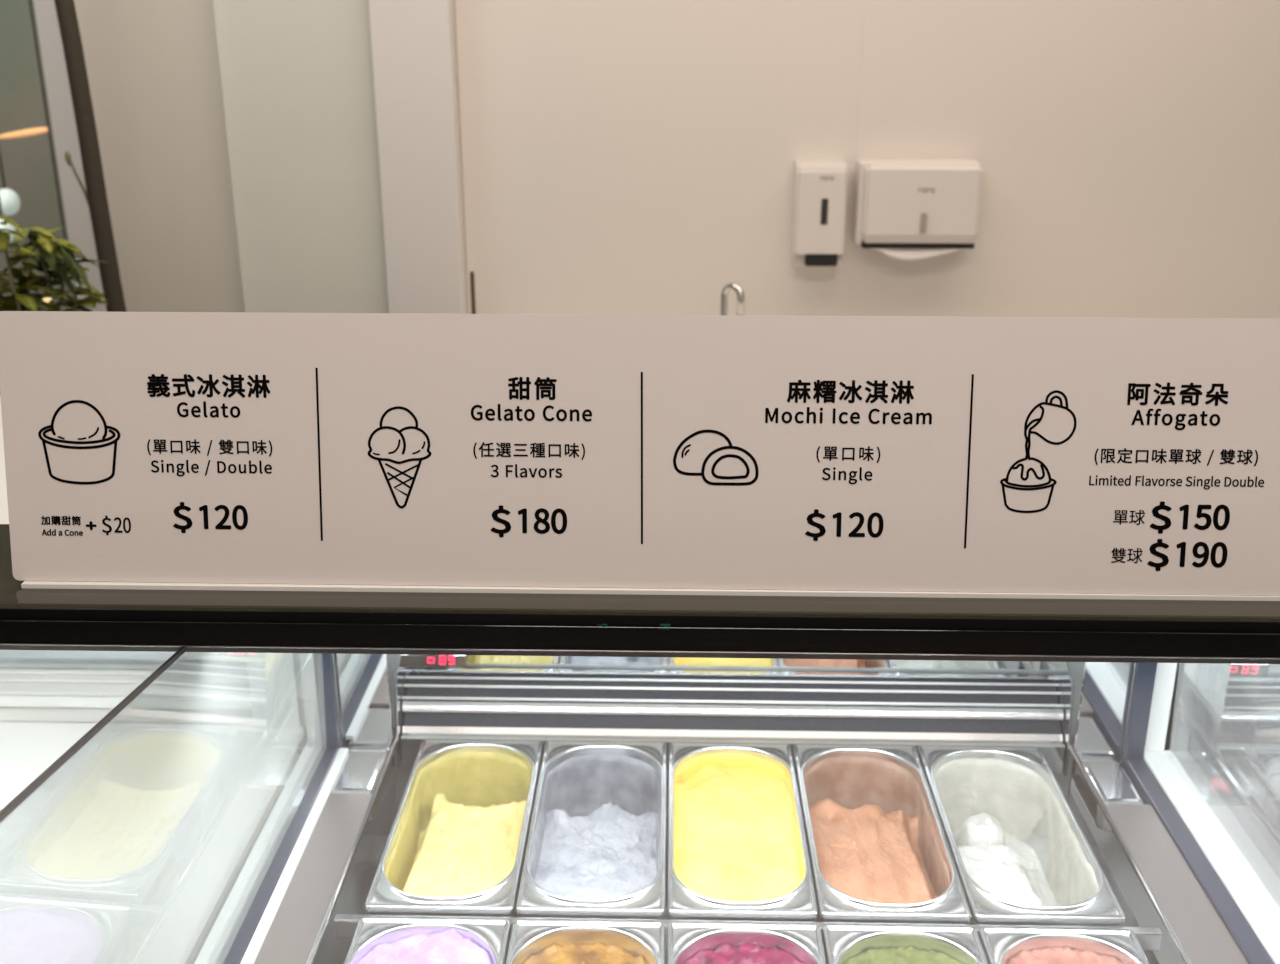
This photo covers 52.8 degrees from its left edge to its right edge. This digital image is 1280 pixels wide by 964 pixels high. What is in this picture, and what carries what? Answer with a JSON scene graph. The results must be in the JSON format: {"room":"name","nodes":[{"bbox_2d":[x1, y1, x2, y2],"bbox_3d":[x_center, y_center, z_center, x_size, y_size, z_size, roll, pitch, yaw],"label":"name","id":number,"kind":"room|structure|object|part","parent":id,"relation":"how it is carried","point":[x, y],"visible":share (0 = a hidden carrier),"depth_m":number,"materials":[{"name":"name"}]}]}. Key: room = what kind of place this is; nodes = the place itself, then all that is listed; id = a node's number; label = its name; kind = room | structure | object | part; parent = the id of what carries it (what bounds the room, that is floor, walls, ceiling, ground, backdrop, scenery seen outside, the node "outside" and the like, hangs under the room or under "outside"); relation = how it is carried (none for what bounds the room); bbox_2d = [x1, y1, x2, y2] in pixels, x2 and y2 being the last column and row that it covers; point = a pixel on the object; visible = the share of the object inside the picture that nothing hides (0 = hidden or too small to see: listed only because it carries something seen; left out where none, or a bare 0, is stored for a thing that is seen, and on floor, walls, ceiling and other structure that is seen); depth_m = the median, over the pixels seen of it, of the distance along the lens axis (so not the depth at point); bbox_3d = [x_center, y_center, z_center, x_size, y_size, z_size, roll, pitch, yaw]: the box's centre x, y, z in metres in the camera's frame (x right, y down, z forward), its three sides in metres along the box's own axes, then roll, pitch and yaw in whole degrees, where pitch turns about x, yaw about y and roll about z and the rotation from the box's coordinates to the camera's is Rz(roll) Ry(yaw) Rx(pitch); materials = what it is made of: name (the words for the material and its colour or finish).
{"room":"eatery","nodes":[
{"label":"eatery","id":0,"kind":"room"},
{"bbox_2d":[0,0,78,310],"bbox_3d":[0.126,-1.458,4.972,6.800,2.750,0.050,0,20,1],"label":"window","id":1,"kind":"structure","parent":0,"point":[27,164],"depth_m":5.05,"materials":[{"name":"clear glass"}]},
{"bbox_2d":[74,0,1279,318],"bbox_3d":[1.102,-0.741,2.946,4.745,2.750,0.100,0,20,1],"label":"wall","id":2,"kind":"structure","parent":0,"point":[619,157],"depth_m":2.91,"materials":[{"name":"white paint"}]},
{"bbox_2d":[33,0,106,311],"bbox_3d":[-1.304,-0.760,3.001,0.067,2.750,0.100,0,20,1],"label":"trim","id":3,"kind":"structure","parent":2,"relation":"attached to","point":[76,208],"depth_m":2.94,"materials":[{"name":"white paint"}]},
{"bbox_2d":[368,0,467,313],"bbox_3d":[-0.494,-0.742,2.949,0.174,2.750,0.170,0,20,1],"label":"trim","id":4,"kind":"structure","parent":2,"relation":"attached to","point":[414,54],"depth_m":2.87,"materials":[{"name":"white paint"}]},
{"bbox_2d":[791,160,847,266],"bbox_3d":[0.404,-0.604,2.916,0.112,0.231,0.082,0,20,1],"label":"soap dispenser","id":5,"kind":"object","parent":2,"relation":"attached to","point":[820,186],"visible":1,"depth_m":2.88,"materials":[{"name":"white plastic"}]},
{"bbox_2d":[852,159,982,260],"bbox_3d":[0.620,-0.610,2.898,0.268,0.219,0.100,0,20,1],"label":"paper towel dispenser","id":6,"kind":"object","parent":2,"relation":"attached to","point":[905,209],"visible":1,"depth_m":2.86,"materials":[{"name":"white plastic"}]},
{"bbox_2d":[872,248,961,260],"bbox_3d":[0.626,-0.522,2.912,0.204,0.043,0.020,0,20,1],"label":"paper towel","id":7,"kind":"object","parent":6,"relation":"hanging from","point":[905,254],"depth_m":2.91,"materials":[{"name":"white paper"}]},
{"bbox_2d":[860,242,973,248],"bbox_3d":[0.626,-0.542,2.929,0.251,0.014,0.068,0,20,1],"label":"outlet","id":8,"kind":"object","parent":6,"relation":"attached to","point":[874,245],"depth_m":2.90,"materials":[{"name":"black plastic"}]},
{"bbox_3d":[0.027,-1.418,0.664,6.800,0.050,8.200,0,20,1],"label":"ceiling","id":9,"kind":"structure","parent":0,"visible":0},
{"bbox_2d":[0,201,15,241],"bbox_3d":[-2.031,-1.589,3.841,0.070,1.748,0.070,0,20,1],"label":"globe lamp","id":10,"kind":"object","parent":9,"relation":"hanging from","point":[8,226],"visible":0.22,"depth_m":4.10,"materials":[{"name":"white"}]},
{"bbox_3d":[-2.031,-0.802,4.120,0.070,0.077,0.070,0,20,1],"label":"globe","id":11,"kind":"part","parent":10,"relation":"part of","materials":[{"name":"white"}]},
{"bbox_2d":[0,154,19,214],"bbox_3d":[-2.153,-1.712,4.119,0.082,1.702,0.082,0,20,1],"label":"globe lamp","id":12,"kind":"object","parent":9,"relation":"hanging from","point":[10,201],"visible":0.97,"depth_m":4.36,"materials":[{"name":"white glass"}]},
{"bbox_3d":[-2.153,-1.754,4.104,0.007,1.613,0.007,8,21,22],"label":"cord","id":13,"kind":"part","parent":12,"relation":"part of","materials":[{"name":"black plastic"}]},
{"bbox_3d":[-2.153,-0.952,4.388,0.082,0.090,0.082,0,20,1],"label":"globe","id":14,"kind":"part","parent":12,"relation":"part of","materials":[{"name":"white glass"}]},
{"bbox_2d":[0,127,47,138],"bbox_3d":[-2.161,-1.890,4.268,0.203,1.466,0.024,0,20,1],"label":"lamp","id":15,"kind":"object","parent":9,"relation":"hanging from","point":[33,131],"visible":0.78,"depth_m":4.50,"materials":[{"name":"orange"}]},
{"bbox_2d":[29,0,74,282],"bbox_3d":[-2.017,-1.626,4.252,0.063,1.954,0.063,0,20,1],"label":"window frame","id":16,"kind":"structure","parent":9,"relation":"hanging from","point":[30,3],"depth_m":4.39,"materials":[{"name":"grey"}]},
{"bbox_3d":[-2.017,-1.664,4.238,0.007,1.873,0.007,8,21,22],"label":"cord","id":17,"kind":"part","parent":16,"relation":"part of","materials":[{"name":"black plastic"}]},
{"bbox_3d":[0.027,1.221,1.599,6.800,0.050,8.200,0,20,1],"label":"floor","id":18,"kind":"structure","parent":0,"visible":0},
{"bbox_2d":[0,215,107,311],"bbox_3d":[-1.170,0.116,2.618,0.330,1.354,0.330,0,20,1],"label":"potted plant","id":19,"kind":"object","parent":18,"relation":"on","point":[49,256],"visible":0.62,"depth_m":2.42,"materials":[{"name":"green plant"}]},
{"bbox_2d":[54,0,126,311],"bbox_3d":[-1.134,-0.607,2.790,0.310,2.601,0.310,0,20,1],"label":"window frame","id":20,"kind":"structure","parent":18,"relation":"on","point":[95,194],"depth_m":2.74,"materials":[{"name":"brown metal"}]},
{"bbox_2d":[213,0,387,312],"bbox_3d":[-0.753,-0.658,2.938,0.348,2.600,0.030,0,20,1],"label":"wall panel","id":21,"kind":"object","parent":18,"relation":"on","point":[297,75],"visible":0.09,"depth_m":2.90,"materials":[{"name":"grey paint"}]},
{"bbox_2d":[0,398,1279,963],"bbox_3d":[0.127,0.633,1.388,3.700,1.200,1.200,0,20,1],"label":"display case","id":22,"kind":"object","parent":18,"relation":"on","point":[1142,713],"visible":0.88,"depth_m":1.63,"materials":[{"name":"grey"}]},
{"bbox_2d":[0,650,247,670],"bbox_3d":[-0.974,0.138,1.784,0.908,0.470,0.006,0,20,1],"label":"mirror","id":23,"kind":"object","parent":22,"relation":"attached to","point":[10,660],"depth_m":1.81,"materials":[{"name":"clear glass"}]},
{"bbox_2d":[0,722,303,963],"bbox_3d":[-0.943,0.454,1.398,0.958,0.028,0.766,0,20,1],"label":"glass panel","id":24,"kind":"object","parent":22,"relation":"in","point":[126,852],"visible":1,"depth_m":1.52,"materials":[{"name":"clear glass"}]},
{"bbox_3d":[-0.448,0.313,1.327,0.022,0.395,0.790,0,20,1],"label":"partition frame","id":25,"kind":"part","parent":22,"relation":"part of","materials":[{"name":"white"}]},
{"bbox_3d":[-0.489,0.220,1.701,0.062,0.570,0.005,0,20,1],"label":"panel","id":26,"kind":"part","parent":22,"relation":"part of","materials":[{"name":"clear glass"}]},
{"bbox_3d":[-0.368,0.221,1.698,0.069,0.570,0.005,0,20,1],"label":"panel","id":27,"kind":"part","parent":22,"relation":"part of","materials":[{"name":"silver metal"}]},
{"bbox_3d":[-0.330,0.303,1.782,0.004,0.160,0.080,0,20,1],"label":"rail plate","id":28,"kind":"part","parent":22,"relation":"part of","materials":[{"name":"silver metal"}]},
{"bbox_2d":[344,917,509,963],"bbox_3d":[-0.227,0.598,1.259,0.165,0.143,0.356,0,20,1],"label":"pan","id":29,"kind":"object","parent":22,"relation":"in","point":[492,935],"visible":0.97,"depth_m":1.39,"materials":[{"name":"silver metal"}]},
{"bbox_2d":[357,929,491,963],"bbox_3d":[-0.227,0.592,1.257,0.148,0.139,0.318,0,20,1],"label":"gelato","id":30,"kind":"object","parent":29,"relation":"in","point":[447,946],"visible":1,"depth_m":1.36,"materials":[{"name":"food"}]},
{"bbox_2d":[365,739,542,916],"bbox_3d":[-0.218,0.474,1.609,0.165,0.143,0.356,0,20,1],"label":"pan","id":31,"kind":"object","parent":22,"relation":"in","point":[383,897],"visible":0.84,"depth_m":1.48,"materials":[{"name":"silver metal"}]},
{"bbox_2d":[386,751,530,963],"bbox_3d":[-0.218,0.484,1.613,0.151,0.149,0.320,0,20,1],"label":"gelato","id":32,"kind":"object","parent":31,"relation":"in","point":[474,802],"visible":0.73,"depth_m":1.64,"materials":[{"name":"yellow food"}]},
{"bbox_2d":[506,919,664,963],"bbox_3d":[-0.059,0.599,1.255,0.165,0.143,0.356,0,20,1],"label":"pan","id":33,"kind":"object","parent":22,"relation":"in","point":[528,937],"visible":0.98,"depth_m":1.38,"materials":[{"name":"silver metal"}]},
{"bbox_2d":[524,942,646,963],"bbox_3d":[-0.060,0.599,1.255,0.148,0.127,0.318,0,20,1],"label":"gelato","id":34,"kind":"object","parent":33,"relation":"in","point":[578,953],"visible":1,"depth_m":1.37,"materials":[{"name":"orange food"}]},
{"bbox_2d":[516,740,666,918],"bbox_3d":[-0.050,0.475,1.605,0.165,0.143,0.356,0,20,1],"label":"pan","id":35,"kind":"object","parent":22,"relation":"in","point":[533,900],"visible":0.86,"depth_m":1.47,"materials":[{"name":"silver metal"}]},
{"bbox_2d":[530,754,659,898],"bbox_3d":[-0.050,0.476,1.605,0.151,0.125,0.320,0,20,1],"label":"gelato","id":36,"kind":"object","parent":35,"relation":"in","point":[597,837],"visible":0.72,"depth_m":1.63,"materials":[{"name":"grey food"}]},
{"bbox_2d":[0,311,1279,600],"bbox_3d":[0.007,-0.034,1.125,1.102,0.233,0.124,0,20,1],"label":"menu board","id":37,"kind":"object","parent":22,"relation":"on","point":[728,455],"visible":1,"depth_m":1.09,"materials":[{"name":"white"}]},
{"bbox_2d":[0,524,1279,621],"bbox_3d":[0.126,0.080,1.159,3.700,0.004,0.183,0,20,1],"label":"shelf","id":38,"kind":"object","parent":22,"relation":"attached to","point":[12,596],"depth_m":1.09,"materials":[{"name":"grey"}]},
{"bbox_3d":[0.128,0.104,1.234,3.700,0.079,0.028,0,20,1],"label":"rail","id":39,"kind":"part","parent":22,"relation":"part of","materials":[{"name":"black metal"}]},
{"bbox_3d":[0.126,0.154,1.162,3.700,0.002,0.002,0,20,1],"label":"edge trim","id":40,"kind":"part","parent":22,"relation":"part of","materials":[{"name":"black metal"}]},
{"bbox_3d":[0.127,0.140,1.228,3.700,0.002,0.002,0,20,1],"label":"edge trim","id":41,"kind":"part","parent":22,"relation":"part of","materials":[{"name":"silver metal"}]},
{"bbox_2d":[407,655,1057,683],"bbox_3d":[0.125,0.146,1.758,0.908,0.470,0.006,0,20,1],"label":"mirror","id":42,"kind":"object","parent":22,"relation":"attached to","point":[417,665],"depth_m":1.79,"materials":[{"name":"silver metal"}]},
{"bbox_2d":[668,742,817,920],"bbox_3d":[0.117,0.476,1.601,0.165,0.143,0.356,0,20,1],"label":"pan","id":43,"kind":"object","parent":22,"relation":"in","point":[800,904],"visible":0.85,"depth_m":1.46,"materials":[{"name":"silver metal"}]},
{"bbox_2d":[675,753,803,919],"bbox_3d":[0.117,0.475,1.601,0.151,0.129,0.321,0,20,1],"label":"gelato","id":44,"kind":"object","parent":43,"relation":"in","point":[737,838],"visible":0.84,"depth_m":1.58,"materials":[{"name":"yellow food"}]},
{"bbox_2d":[667,922,825,963],"bbox_3d":[0.108,0.601,1.251,0.165,0.143,0.356,0,20,1],"label":"pan","id":45,"kind":"object","parent":22,"relation":"in","point":[684,939],"visible":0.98,"depth_m":1.38,"materials":[{"name":"silver metal"}]},
{"bbox_2d":[684,941,806,963],"bbox_3d":[0.108,0.599,1.250,0.148,0.130,0.318,0,20,1],"label":"gelato","id":46,"kind":"object","parent":45,"relation":"in","point":[726,952],"visible":1,"depth_m":1.36,"materials":[{"name":"pink food"}]},
{"bbox_2d":[793,744,971,923],"bbox_3d":[0.284,0.478,1.598,0.165,0.143,0.356,0,20,1],"label":"pan","id":47,"kind":"object","parent":22,"relation":"in","point":[952,906],"visible":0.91,"depth_m":1.47,"materials":[{"name":"silver metal"}]},
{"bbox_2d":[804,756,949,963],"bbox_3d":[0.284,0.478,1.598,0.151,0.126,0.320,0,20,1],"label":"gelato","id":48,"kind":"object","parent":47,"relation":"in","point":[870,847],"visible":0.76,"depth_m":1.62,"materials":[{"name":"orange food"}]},
{"bbox_2d":[823,924,987,963],"bbox_3d":[0.275,0.602,1.247,0.165,0.143,0.356,0,20,1],"label":"pan","id":49,"kind":"object","parent":22,"relation":"in","point":[842,942],"visible":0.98,"depth_m":1.37,"materials":[{"name":"silver metal"}]},
{"bbox_2d":[846,946,962,963],"bbox_3d":[0.275,0.601,1.247,0.148,0.130,0.318,0,20,1],"label":"gelato","id":50,"kind":"object","parent":49,"relation":"in","point":[902,955],"visible":1,"depth_m":1.36,"materials":[{"name":"green food"}]},
{"bbox_2d":[918,745,1125,925],"bbox_3d":[0.452,0.479,1.594,0.165,0.143,0.356,0,20,1],"label":"pan","id":51,"kind":"object","parent":22,"relation":"in","point":[1103,909],"visible":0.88,"depth_m":1.51,"materials":[{"name":"silver metal"}]},
{"bbox_2d":[934,758,1097,923],"bbox_3d":[0.452,0.479,1.594,0.151,0.126,0.320,0,20,1],"label":"gelato","id":52,"kind":"object","parent":51,"relation":"in","point":[992,807],"visible":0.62,"depth_m":1.65,"materials":[{"name":"white food"}]},
{"bbox_2d":[979,927,1149,963],"bbox_3d":[0.443,0.603,1.243,0.165,0.143,0.356,0,20,1],"label":"pan","id":53,"kind":"object","parent":22,"relation":"in","point":[999,944],"visible":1,"depth_m":1.37,"materials":[{"name":"silver metal"}]},
{"bbox_2d":[1007,947,1122,963],"bbox_3d":[0.443,0.601,1.242,0.148,0.131,0.318,0,20,1],"label":"gelato","id":54,"kind":"object","parent":53,"relation":"in","point":[1057,955],"visible":1,"depth_m":1.36,"materials":[{"name":"pink food"}]},
{"bbox_3d":[0.578,0.310,1.761,0.004,0.160,0.080,0,20,1],"label":"rail plate","id":55,"kind":"part","parent":22,"relation":"part of","materials":[{"name":"silver metal"}]},
{"bbox_3d":[0.611,0.229,1.675,0.062,0.570,0.005,0,20,1],"label":"panel","id":56,"kind":"part","parent":22,"relation":"part of","materials":[{"name":"silver metal"}]},
{"bbox_3d":[0.731,0.230,1.673,0.069,0.570,0.005,0,20,1],"label":"panel","id":57,"kind":"part","parent":22,"relation":"part of","materials":[{"name":"clear glass"}]},
{"bbox_3d":[0.678,0.322,1.301,0.042,0.395,0.790,0,20,1],"label":"partition frame","id":58,"kind":"part","parent":22,"relation":"part of","materials":[{"name":"white"}]},
{"bbox_2d":[1228,664,1279,682],"bbox_3d":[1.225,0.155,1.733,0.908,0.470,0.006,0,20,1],"label":"digital display","id":59,"kind":"object","parent":22,"relation":"attached to","point":[1264,673],"depth_m":1.77,"materials":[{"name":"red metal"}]},
{"bbox_2d":[1240,749,1279,843],"bbox_3d":[0.882,0.483,1.584,0.165,0.143,0.356,0,20,1],"label":"pan","id":60,"kind":"object","parent":22,"relation":"in","point":[1263,764],"visible":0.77,"depth_m":1.70,"materials":[{"name":"silver metal"}]},
{"bbox_2d":[1264,774,1279,835],"bbox_3d":[0.882,0.487,1.585,0.148,0.118,0.317,0,20,1],"label":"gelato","id":61,"kind":"object","parent":60,"relation":"in","point":[1272,811],"visible":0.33,"depth_m":1.67,"materials":[{"name":"white food"}]},
{"bbox_3d":[0.791,0.240,2.937,2.350,0.907,0.575,0,20,1],"label":"countertop","id":62,"kind":"structure","parent":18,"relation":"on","visible":0},
{"bbox_2d":[470,271,475,313],"bbox_3d":[-0.368,-0.342,2.866,0.009,0.251,0.012,0,20,1],"label":"wooden stick","id":63,"kind":"object","parent":62,"relation":"on","point":[472,279],"visible":0.44,"depth_m":2.83,"materials":[{"name":"brown wood"}]},
{"bbox_2d":[720,282,744,315],"bbox_3d":[0.206,-0.329,2.857,0.092,0.232,0.054,6,20,17],"label":"faucet","id":64,"kind":"object","parent":62,"relation":"on","point":[737,288],"visible":0.51,"depth_m":2.81,"materials":[{"name":"silver metal"}]}
]}

